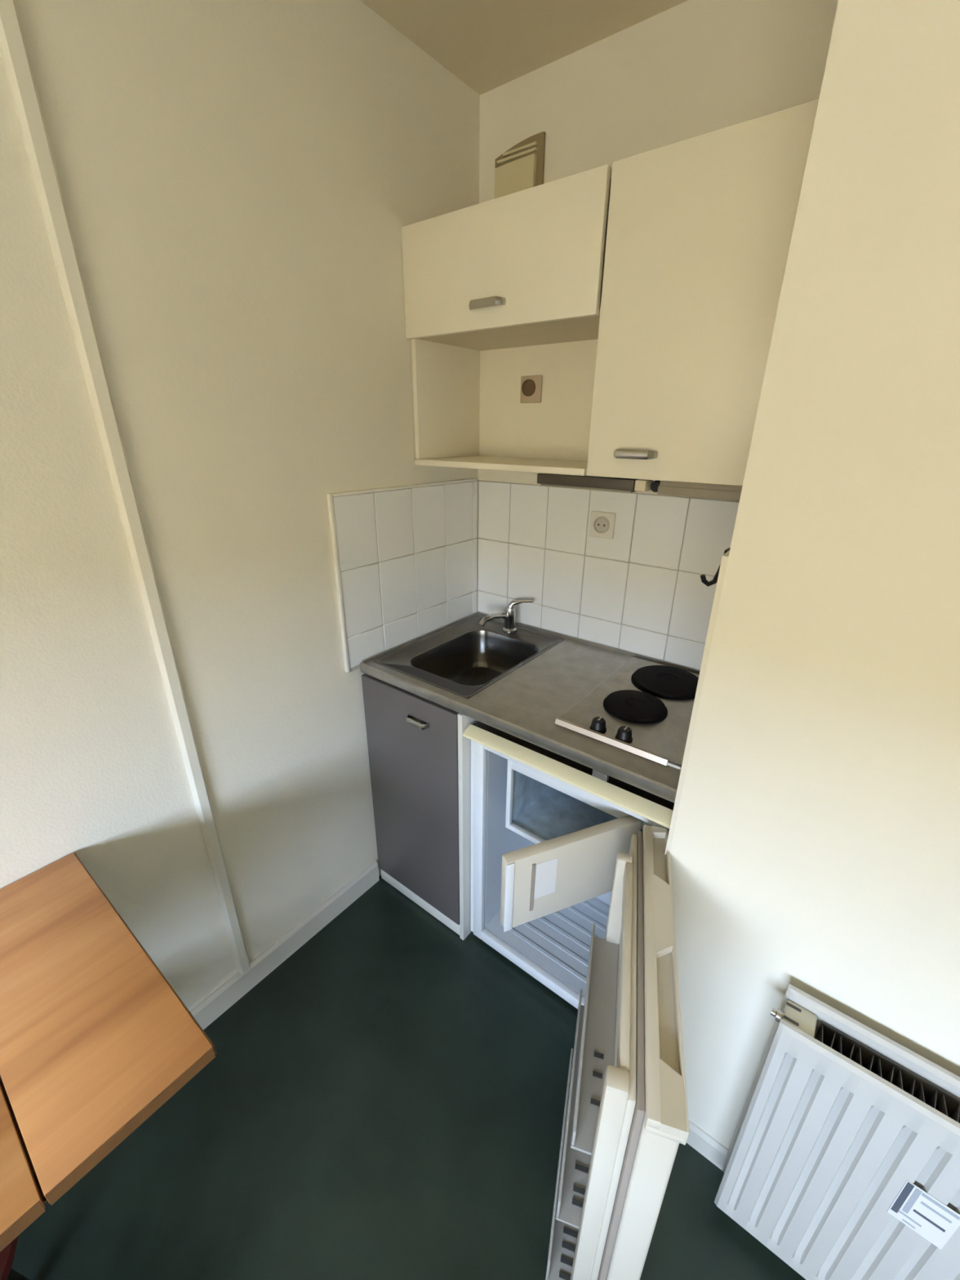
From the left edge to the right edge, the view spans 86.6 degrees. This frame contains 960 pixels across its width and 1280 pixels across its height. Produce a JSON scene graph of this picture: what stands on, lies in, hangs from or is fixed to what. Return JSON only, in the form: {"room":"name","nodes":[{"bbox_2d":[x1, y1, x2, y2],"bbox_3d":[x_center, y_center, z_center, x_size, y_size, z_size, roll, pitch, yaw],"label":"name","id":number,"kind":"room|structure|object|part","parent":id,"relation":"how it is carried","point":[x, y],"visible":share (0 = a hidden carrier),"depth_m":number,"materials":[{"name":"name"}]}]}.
{"room":"kitchenette","nodes":[
{"label":"kitchenette","id":0,"kind":"room"},
{"bbox_2d":[0,0,479,1010],"bbox_3d":[-1.123,0.105,0.646,0.132,2.435,3.740,17,28,34],"label":"wall","id":1,"kind":"structure","parent":0,"point":[240,180],"depth_m":1.12,"materials":[{"name":"paint"}]},
{"bbox_2d":[0,0,249,973],"bbox_3d":[-0.686,-0.109,1.057,0.018,2.345,0.032,17,28,34],"label":"trim","id":2,"kind":"structure","parent":1,"relation":"attached to","point":[13,48],"depth_m":0.92,"materials":[{"name":"beige paint"}]},
{"bbox_2d":[189,861,379,1029],"bbox_3d":[-1.269,1.293,0.842,0.013,0.088,2.896,17,28,34],"label":"baseboard","id":3,"kind":"structure","parent":1,"relation":"attached to","point":[231,991],"depth_m":1.60,"materials":[{"name":"white paint"}]},
{"bbox_2d":[11,875,805,1279],"bbox_3d":[0.096,1.631,0.251,3.240,0.060,3.740,17,28,34],"label":"floor","id":4,"kind":"structure","parent":0,"point":[387,1102],"depth_m":1.21,"materials":[{"name":"green plastic"}]},
{"bbox_2d":[0,1235,30,1279],"bbox_3d":[-0.858,1.129,0.775,0.344,0.452,0.344,17,28,34],"label":"stool","id":5,"kind":"object","parent":4,"relation":"on","point":[7,1254],"visible":0.26,"depth_m":0.76,"materials":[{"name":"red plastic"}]},
{"bbox_3d":[-0.856,0.941,0.697,0.344,0.046,0.344,17,28,34],"label":"seat","id":6,"kind":"part","parent":5,"relation":"part of","materials":[{"name":"red plastic"}]},
{"bbox_3d":[-0.874,1.102,0.898,0.024,0.408,0.073,-2,23,-7],"label":"leg","id":7,"kind":"part","parent":5,"relation":"part of","materials":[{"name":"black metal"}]},
{"bbox_2d":[0,852,217,1251],"bbox_3d":[-0.989,1.039,0.605,0.592,0.744,1.204,17,28,34],"label":"table","id":8,"kind":"object","parent":4,"relation":"on","point":[95,1038],"visible":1,"depth_m":0.75,"materials":[{"name":"brown wood"}]},
{"bbox_2d":[361,673,477,940],"bbox_3d":[-0.041,0.468,1.846,0.406,0.862,0.612,17,28,34],"label":"base cabinet","id":9,"kind":"object","parent":4,"relation":"on","point":[419,753],"visible":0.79,"depth_m":1.60,"materials":[{"name":"grey laminate"}]},
{"bbox_3d":[-0.182,0.237,1.472,0.085,0.019,0.029,17,28,34],"label":"handle","id":10,"kind":"part","parent":9,"relation":"part of","materials":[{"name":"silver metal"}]},
{"bbox_3d":[0.122,0.511,1.746,0.016,0.862,0.586,17,28,34],"label":"panel","id":11,"kind":"part","parent":9,"relation":"part of","materials":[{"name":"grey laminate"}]},
{"bbox_2d":[360,611,700,802],"bbox_3d":[0.197,0.170,1.540,0.978,0.165,0.594,17,28,34],"label":"countertop","id":12,"kind":"structure","parent":9,"relation":"on","point":[517,683],"depth_m":1.50,"materials":[{"name":"laminate"}]},
{"bbox_2d":[373,616,564,698],"bbox_3d":[-0.021,0.103,1.708,0.382,0.156,0.536,17,28,34],"label":"sink","id":13,"kind":"object","parent":12,"relation":"in","point":[463,658],"depth_m":1.79,"materials":[{"name":"metal"}]},
{"bbox_2d":[479,599,533,632],"bbox_3d":[0.083,-0.085,1.810,0.202,0.127,0.081,-7,24,-18],"label":"mixer tap","id":14,"kind":"object","parent":12,"relation":"on","point":[509,615],"visible":1,"depth_m":1.81,"materials":[{"name":"silver metal"}]},
{"bbox_3d":[0.054,-0.075,1.796,0.146,0.043,0.024,-17,28,-35],"label":"spout","id":15,"kind":"part","parent":14,"relation":"part of","materials":[{"name":"silver metal"}]},
{"bbox_3d":[0.145,-0.129,1.810,0.093,0.046,0.024,7,23,15],"label":"lever","id":16,"kind":"part","parent":14,"relation":"part of","materials":[{"name":"silver metal"}]},
{"bbox_2d":[555,657,699,769],"bbox_3d":[0.461,0.155,1.353,0.317,0.033,0.501,17,28,34],"label":"cooktop","id":17,"kind":"object","parent":12,"relation":"in","point":[644,708],"visible":0.92,"depth_m":1.30,"materials":[{"name":"metal"}]},
{"bbox_3d":[0.285,0.204,1.228,0.040,0.028,0.040,17,28,34],"label":"knob","id":18,"kind":"part","parent":17,"relation":"part of","materials":[{"name":"black plastic"}]},
{"bbox_3d":[0.299,0.232,1.187,0.277,0.013,0.013,17,28,34],"label":"trim","id":19,"kind":"part","parent":17,"relation":"part of","materials":[{"name":"silver metal"}]},
{"bbox_3d":[0.338,0.220,1.191,0.040,0.028,0.040,17,28,34],"label":"knob","id":20,"kind":"part","parent":17,"relation":"part of","materials":[{"name":"black plastic"}]},
{"bbox_2d":[462,720,688,1279],"bbox_3d":[0.268,0.698,1.344,0.746,0.827,1.071,17,28,34],"label":"refrigerator","id":21,"kind":"object","parent":4,"relation":"on","point":[571,884],"visible":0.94,"depth_m":1.01,"materials":[{"name":"white plastic"}]},
{"bbox_3d":[0.186,0.312,1.228,0.558,0.026,0.038,17,28,34],"label":"rail","id":22,"kind":"part","parent":21,"relation":"part of","materials":[{"name":"beige plastic"}]},
{"bbox_3d":[0.195,0.671,1.377,0.528,0.754,0.022,17,28,34],"label":"frame","id":23,"kind":"part","parent":21,"relation":"part of","materials":[{"name":"white plastic"}]},
{"bbox_2d":[500,760,653,932],"bbox_3d":[0.280,0.445,1.357,0.396,0.245,0.776,17,28,34],"label":"freezer","id":24,"kind":"object","parent":21,"relation":"in","point":[578,837],"depth_m":1.13,"materials":[{"name":"white plastic"}]},
{"bbox_3d":[0.295,0.846,0.996,0.046,0.720,0.512,7,23,15],"label":"door","id":25,"kind":"part","parent":21,"relation":"part of","materials":[{"name":"beige plastic"}]},
{"bbox_2d":[360,0,688,95],"bbox_3d":[0.116,-0.683,-0.710,3.240,0.080,3.740,17,28,34],"label":"ceiling","id":26,"kind":"structure","parent":0,"point":[488,45],"depth_m":1.19,"materials":[{"name":"paint"}]},
{"bbox_2d":[476,0,838,670],"bbox_3d":[0.520,-0.271,1.586,1.254,2.435,0.130,17,28,34],"label":"wall","id":27,"kind":"structure","parent":0,"point":[691,68],"depth_m":1.39,"materials":[{"name":"paint"}]},
{"bbox_2d":[401,164,612,475],"bbox_3d":[0.123,-0.780,1.388,0.598,0.589,0.354,17,28,34],"label":"upper cabinet","id":28,"kind":"object","parent":27,"relation":"attached to","point":[499,291],"visible":0.84,"depth_m":1.33,"materials":[{"name":"beige laminate"}]},
{"bbox_3d":[-0.094,-0.863,1.564,0.016,0.570,0.312,17,28,34],"label":"panel","id":29,"kind":"part","parent":28,"relation":"part of","materials":[{"name":"beige laminate"}]},
{"bbox_3d":[0.013,-0.820,1.242,0.110,0.019,0.029,17,28,34],"label":"handle","id":30,"kind":"part","parent":28,"relation":"part of","materials":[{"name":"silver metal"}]},
{"bbox_3d":[0.027,-0.894,1.223,0.580,0.254,0.018,17,28,34],"label":"door","id":31,"kind":"part","parent":28,"relation":"part of","materials":[{"name":"beige laminate"}]},
{"bbox_2d":[520,374,542,403],"bbox_3d":[0.157,-0.775,1.576,0.076,0.076,0.013,17,28,34],"label":"power socket","id":32,"kind":"object","parent":28,"relation":"attached to","point":[531,385],"visible":1,"depth_m":1.57,"materials":[{"name":"beige plastic"}]},
{"bbox_3d":[0.225,-0.722,1.555,0.566,0.320,0.006,17,28,34],"label":"panel","id":33,"kind":"part","parent":28,"relation":"part of","materials":[{"name":"beige laminate"}]},
{"bbox_2d":[537,473,653,493],"bbox_3d":[0.277,-0.389,1.258,0.288,0.030,0.055,17,28,34],"label":"lamp","id":34,"kind":"object","parent":28,"relation":"attached to","point":[588,482],"visible":0.84,"depth_m":1.23,"materials":[{"name":"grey metal"}]},
{"bbox_2d":[540,484,635,493],"bbox_3d":[0.267,-0.381,1.271,0.245,0.005,0.041,17,28,34],"label":"diffuser","id":35,"kind":"object","parent":34,"relation":"attached to","point":[628,488],"depth_m":1.22,"materials":[{"name":"white plastic"}]},
{"bbox_3d":[0.227,-0.985,1.446,0.566,0.218,0.006,17,28,34],"label":"panel","id":36,"kind":"part","parent":28,"relation":"part of","materials":[{"name":"beige"}]},
{"bbox_3d":[0.139,-1.049,1.294,0.566,0.016,0.312,17,28,34],"label":"panel","id":37,"kind":"part","parent":28,"relation":"part of","materials":[{"name":"beige"}]},
{"bbox_2d":[493,131,546,199],"bbox_3d":[0.105,-1.288,1.426,0.160,0.170,0.021,17,28,34],"label":"air vent","id":38,"kind":"object","parent":27,"relation":"in","point":[521,167],"visible":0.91,"depth_m":1.40,"materials":[{"name":"brown plastic"}]},
{"bbox_2d":[589,511,615,538],"bbox_3d":[0.376,-0.355,1.573,0.080,0.078,0.014,17,28,34],"label":"power socket","id":39,"kind":"object","parent":27,"relation":"attached to","point":[602,523],"visible":1,"depth_m":1.57,"materials":[{"name":"white plastic"}]},
{"bbox_2d":[586,99,818,485],"bbox_3d":[0.511,-0.662,1.107,0.408,0.588,0.347,17,28,34],"label":"upper cabinet","id":40,"kind":"object","parent":27,"relation":"attached to","point":[700,228],"visible":0.78,"depth_m":0.99,"materials":[{"name":"beige"}]},
{"bbox_3d":[0.342,-0.413,1.133,0.103,0.019,0.029,17,28,34],"label":"handle","id":41,"kind":"part","parent":40,"relation":"part of","materials":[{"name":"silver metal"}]},
{"bbox_2d":[650,480,742,500],"bbox_3d":[0.566,-0.360,1.186,0.246,0.030,0.286,17,28,34],"label":"hood","id":42,"kind":"object","parent":40,"relation":"attached to","point":[731,492],"visible":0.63,"depth_m":1.09,"materials":[{"name":"grey metal"}]},
{"bbox_3d":[0.399,-0.348,1.152,0.026,0.026,0.016,17,28,34],"label":"knob","id":43,"kind":"part","parent":42,"relation":"part of","materials":[{"name":"black plastic"}]},
{"bbox_2d":[664,0,959,1149],"bbox_3d":[1.415,0.188,0.499,2.127,2.435,0.661,17,28,34],"label":"wall","id":44,"kind":"structure","parent":0,"point":[813,845],"depth_m":0.72,"materials":[{"name":"paint"}]},
{"bbox_2d":[686,1119,728,1170],"bbox_3d":[1.157,1.367,0.738,1.995,0.070,0.010,17,28,34],"label":"baseboard","id":45,"kind":"structure","parent":44,"relation":"attached to","point":[698,1139],"depth_m":1.18,"materials":[{"name":"white paint"}]},
{"bbox_2d":[700,547,729,586],"bbox_3d":[0.395,-0.122,0.855,0.038,0.066,0.031,17,28,34],"label":"wall hook","id":46,"kind":"object","parent":44,"relation":"attached to","point":[703,577],"visible":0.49,"depth_m":0.86,"materials":[{"name":"black plastic"}]},
{"bbox_2d":[714,983,959,1279],"bbox_3d":[0.858,1.026,0.782,0.854,0.662,0.105,17,28,34],"label":"radiator","id":47,"kind":"object","parent":44,"relation":"attached to","point":[842,1160],"visible":1,"depth_m":0.86,"materials":[{"name":"white metal"}]},
{"bbox_3d":[0.876,1.000,0.785,0.840,0.617,0.014,17,28,34],"label":"panel","id":48,"kind":"part","parent":47,"relation":"part of","materials":[{"name":"white metal"}]}
]}

